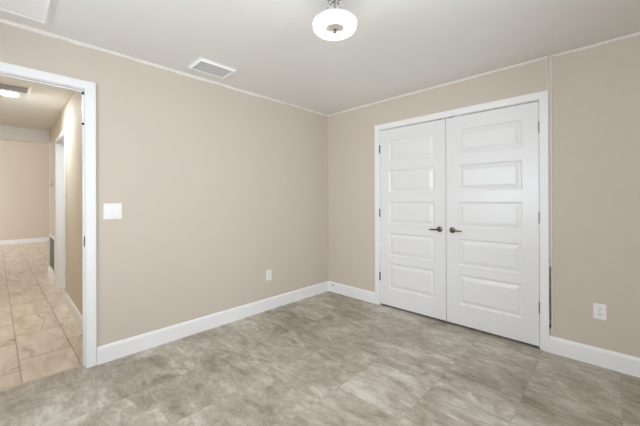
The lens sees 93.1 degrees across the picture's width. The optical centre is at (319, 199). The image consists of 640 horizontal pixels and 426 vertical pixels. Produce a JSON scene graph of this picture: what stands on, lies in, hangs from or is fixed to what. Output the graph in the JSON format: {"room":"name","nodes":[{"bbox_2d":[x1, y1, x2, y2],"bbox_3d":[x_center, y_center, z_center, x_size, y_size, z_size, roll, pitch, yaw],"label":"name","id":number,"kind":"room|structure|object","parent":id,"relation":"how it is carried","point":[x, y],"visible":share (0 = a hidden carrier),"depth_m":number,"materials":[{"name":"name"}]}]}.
{"room":"empty bedroom","nodes":[
{"label":"empty bedroom","id":0,"kind":"room"},
{"bbox_2d":[0,140,48,240],"bbox_3d":[-9.138,-0.330,8.908,0.120,3.250,7.320,0,0,44],"label":"wall","id":1,"kind":"structure","parent":0,"point":[24,166],"depth_m":9.10,"materials":[{"name":"paint"}]},
{"bbox_2d":[0,237,48,244],"bbox_3d":[-9.043,1.235,8.903,0.015,0.120,7.200,0,0,44],"label":"baseboard","id":2,"kind":"structure","parent":1,"relation":"attached to","point":[3,242],"depth_m":9.07,"materials":[{"name":"white paint"}]},
{"bbox_2d":[49,92,81,314],"bbox_3d":[-3.188,0.050,3.876,4.030,2.440,0.120,0,0,44],"label":"wall","id":3,"kind":"structure","parent":0,"point":[70,118],"depth_m":3.33,"materials":[{"name":"paint"}]},
{"bbox_2d":[0,125,49,143],"bbox_3d":[-5.034,-1.060,4.755,0.160,0.205,1.180,0,0,44],"label":"beam","id":4,"kind":"structure","parent":3,"relation":"attached to","point":[10,133],"depth_m":4.90,"materials":[{"name":"white paint"}]},
{"bbox_2d":[48,266,54,284],"bbox_3d":[-4.273,1.207,4.834,1.130,0.135,0.015,0,0,44],"label":"baseboard","id":5,"kind":"structure","parent":3,"relation":"attached to","point":[50,273],"depth_m":4.83,"materials":[{"name":"white paint"}]},
{"bbox_2d":[49,234,54,274],"bbox_3d":[-4.277,0.853,4.838,0.860,0.555,0.014,0,0,44],"label":"air vent","id":6,"kind":"object","parent":3,"relation":"in","point":[51,238],"visible":0.8,"depth_m":4.84,"materials":[{"name":"white plastic"}]},
{"bbox_2d":[55,128,66,302],"bbox_3d":[-3.448,0.194,4.117,1.052,2.156,0.136,0,0,44],"label":"trim","id":7,"kind":"structure","parent":3,"relation":"attached to","point":[60,141],"depth_m":4.41,"materials":[{"name":"white paint"}]},
{"bbox_2d":[65,293,81,332],"bbox_3d":[-2.449,1.200,3.070,1.825,0.135,0.015,0,0,44],"label":"baseboard","id":8,"kind":"structure","parent":3,"relation":"attached to","point":[72,308],"depth_m":3.23,"materials":[{"name":"white paint"}]},
{"bbox_2d":[0,23,327,346],"bbox_3d":[-1.442,0.044,2.695,0.120,2.440,4.590,0,0,44],"label":"wall","id":9,"kind":"structure","parent":0,"point":[218,188],"depth_m":2.83,"materials":[{"name":"paint"}]},
{"bbox_2d":[0,62,96,367],"bbox_3d":[-2.091,0.186,2.022,0.150,2.157,0.960,0,0,44],"label":"trim","id":10,"kind":"structure","parent":9,"relation":"attached to","point":[87,89],"depth_m":2.29,"materials":[{"name":"white paint"}]},
{"bbox_2d":[104,203,121,218],"bbox_3d":[-1.638,0.090,2.399,0.010,0.124,0.124,0,0,44],"label":"light switch","id":11,"kind":"object","parent":9,"relation":"attached to","point":[111,210],"visible":1,"depth_m":2.40,"materials":[{"name":"white plastic"}]},
{"bbox_2d":[0,18,327,116],"bbox_3d":[-1.398,-1.161,2.650,0.013,0.032,4.350,0,0,44],"label":"trim","id":12,"kind":"structure","parent":9,"relation":"attached to","point":[7,22],"depth_m":2.48,"materials":[{"name":"white wood"}]},
{"bbox_2d":[97,281,328,364],"bbox_3d":[-0.793,1.195,3.264,0.015,0.135,2.632,0,0,44],"label":"baseboard","id":13,"kind":"structure","parent":9,"relation":"attached to","point":[125,347],"depth_m":2.87,"materials":[{"name":"white paint"}]},
{"bbox_2d":[266,270,271,280],"bbox_3d":[-0.587,0.865,3.484,0.008,0.116,0.074,0,0,44],"label":"wall outlet","id":14,"kind":"object","parent":9,"relation":"attached to","point":[268,272],"visible":1,"depth_m":3.48,"materials":[{"name":"white plastic"}]},
{"bbox_2d":[0,241,639,425],"bbox_3d":[-4.025,1.323,4.104,14.140,0.100,7.520,0,0,44],"label":"floor","id":15,"kind":"structure","parent":0,"point":[328,358],"depth_m":2.18,"materials":[{"name":"tile"}]},
{"bbox_2d":[0,364,82,391],"bbox_3d":[-2.096,1.313,2.029,0.030,0.103,0.820,0,0,44],"label":"trim","id":16,"kind":"structure","parent":15,"relation":"on","point":[74,367],"depth_m":2.14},
{"bbox_2d":[0,0,639,130],"bbox_3d":[-1.160,-1.227,2.892,8.320,0.100,5.270,0,0,44],"label":"ceiling","id":17,"kind":"structure","parent":0,"point":[395,48],"depth_m":2.23,"materials":[{"name":"paint"}]},
{"bbox_2d":[0,89,20,96],"bbox_3d":[-3.376,-1.152,3.291,0.183,0.036,0.183,0,0,44],"label":"recessed light","id":18,"kind":"object","parent":17,"relation":"in","point":[4,92],"visible":0.98,"depth_m":3.27,"materials":[{"name":"white"}]},
{"bbox_2d":[0,92,18,96],"bbox_3d":[-3.376,-1.143,3.291,0.146,0.018,0.146,0,0,44],"label":"diffuser","id":19,"kind":"object","parent":18,"relation":"attached to","point":[15,94],"depth_m":3.27,"materials":[{"name":"white"}]},
{"bbox_2d":[0,81,31,93],"bbox_3d":[-3.259,-1.163,3.063,0.295,0.014,0.495,0,0,44],"label":"ceiling vent","id":20,"kind":"object","parent":17,"relation":"in","point":[4,85],"visible":1,"depth_m":3.13,"materials":[{"name":"white metal"}]},
{"bbox_2d":[0,0,55,24],"bbox_3d":[-1.842,-1.169,1.608,0.555,0.014,0.655,0,0,44],"label":"ceiling vent","id":21,"kind":"object","parent":17,"relation":"in","point":[41,11],"visible":1,"depth_m":1.85,"materials":[{"name":"white metal"}]},
{"bbox_2d":[187,57,236,78],"bbox_3d":[-0.959,-1.168,2.712,0.258,0.020,0.350,0,0,44],"label":"ceiling vent","id":22,"kind":"object","parent":17,"relation":"in","point":[203,65],"visible":1,"depth_m":2.69,"materials":[{"name":"white metal"}]},
{"bbox_2d":[313,0,356,39],"bbox_3d":[0.085,-1.071,1.748,0.252,0.223,0.252,0,0,44],"label":"ceiling lamp","id":23,"kind":"object","parent":17,"relation":"attached to","point":[335,23],"visible":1,"depth_m":1.71,"materials":[{"name":"white glass"}]},
{"bbox_2d":[328,35,639,357],"bbox_3d":[1.610,0.034,2.852,4.050,2.440,0.120,0,0,44],"label":"wall","id":24,"kind":"structure","parent":0,"point":[596,90],"depth_m":2.39,"materials":[{"name":"paint"}]},
{"bbox_2d":[328,281,374,303],"bbox_3d":[0.394,1.192,3.934,0.759,0.135,0.019,0,0,44],"label":"baseboard","id":25,"kind":"structure","parent":24,"relation":"attached to","point":[361,294],"depth_m":3.90,"materials":[{"name":"white paint"}]},
{"bbox_2d":[379,119,446,320],"bbox_3d":[0.990,0.200,3.360,0.796,2.070,0.086,0,0,44],"label":"door","id":26,"kind":"structure","parent":24,"relation":"in","point":[412,210],"depth_m":3.33,"materials":[{"name":"white paint"}]},
{"bbox_2d":[328,56,546,115],"bbox_3d":[0.993,-1.171,3.354,2.450,0.024,0.013,0,0,44],"label":"trim","id":27,"kind":"structure","parent":24,"relation":"attached to","point":[545,57],"depth_m":3.04,"materials":[{"name":"white wood"}]},
{"bbox_2d":[374,90,549,351],"bbox_3d":[1.316,0.178,3.125,1.696,2.156,0.136,0,0,44],"label":"trim","id":28,"kind":"structure","parent":24,"relation":"attached to","point":[542,97],"depth_m":2.53,"materials":[{"name":"white paint"}]},
{"bbox_2d":[446,101,539,345],"bbox_3d":[1.564,0.197,2.805,0.790,2.070,0.086,0,0,44],"label":"door","id":29,"kind":"structure","parent":24,"relation":"in","point":[493,214],"depth_m":2.78,"materials":[{"name":"white paint"}]},
{"bbox_2d":[546,55,552,333],"bbox_3d":[1.886,-0.047,2.494,0.040,2.280,0.010,0,0,44],"label":"trim","id":30,"kind":"structure","parent":24,"relation":"attached to","point":[549,74],"depth_m":2.49,"materials":[{"name":"paint"}]},
{"bbox_2d":[549,336,639,377],"bbox_3d":[2.452,1.183,1.945,1.586,0.135,0.015,0,0,44],"label":"baseboard","id":31,"kind":"structure","parent":24,"relation":"attached to","point":[619,362],"depth_m":2.29,"materials":[{"name":"white paint"}]},
{"bbox_2d":[553,31,639,56],"bbox_3d":[2.458,-1.176,1.937,1.551,0.035,0.013,0,0,44],"label":"trim","id":32,"kind":"structure","parent":24,"relation":"attached to","point":[636,33],"depth_m":2.29,"materials":[{"name":"white wood"}]},
{"bbox_2d":[593,303,606,319],"bbox_3d":[2.108,0.841,2.283,0.074,0.116,0.008,0,0,44],"label":"wall outlet","id":33,"kind":"object","parent":24,"relation":"attached to","point":[599,310],"visible":1,"depth_m":2.28,"materials":[{"name":"white plastic"}]}
]}

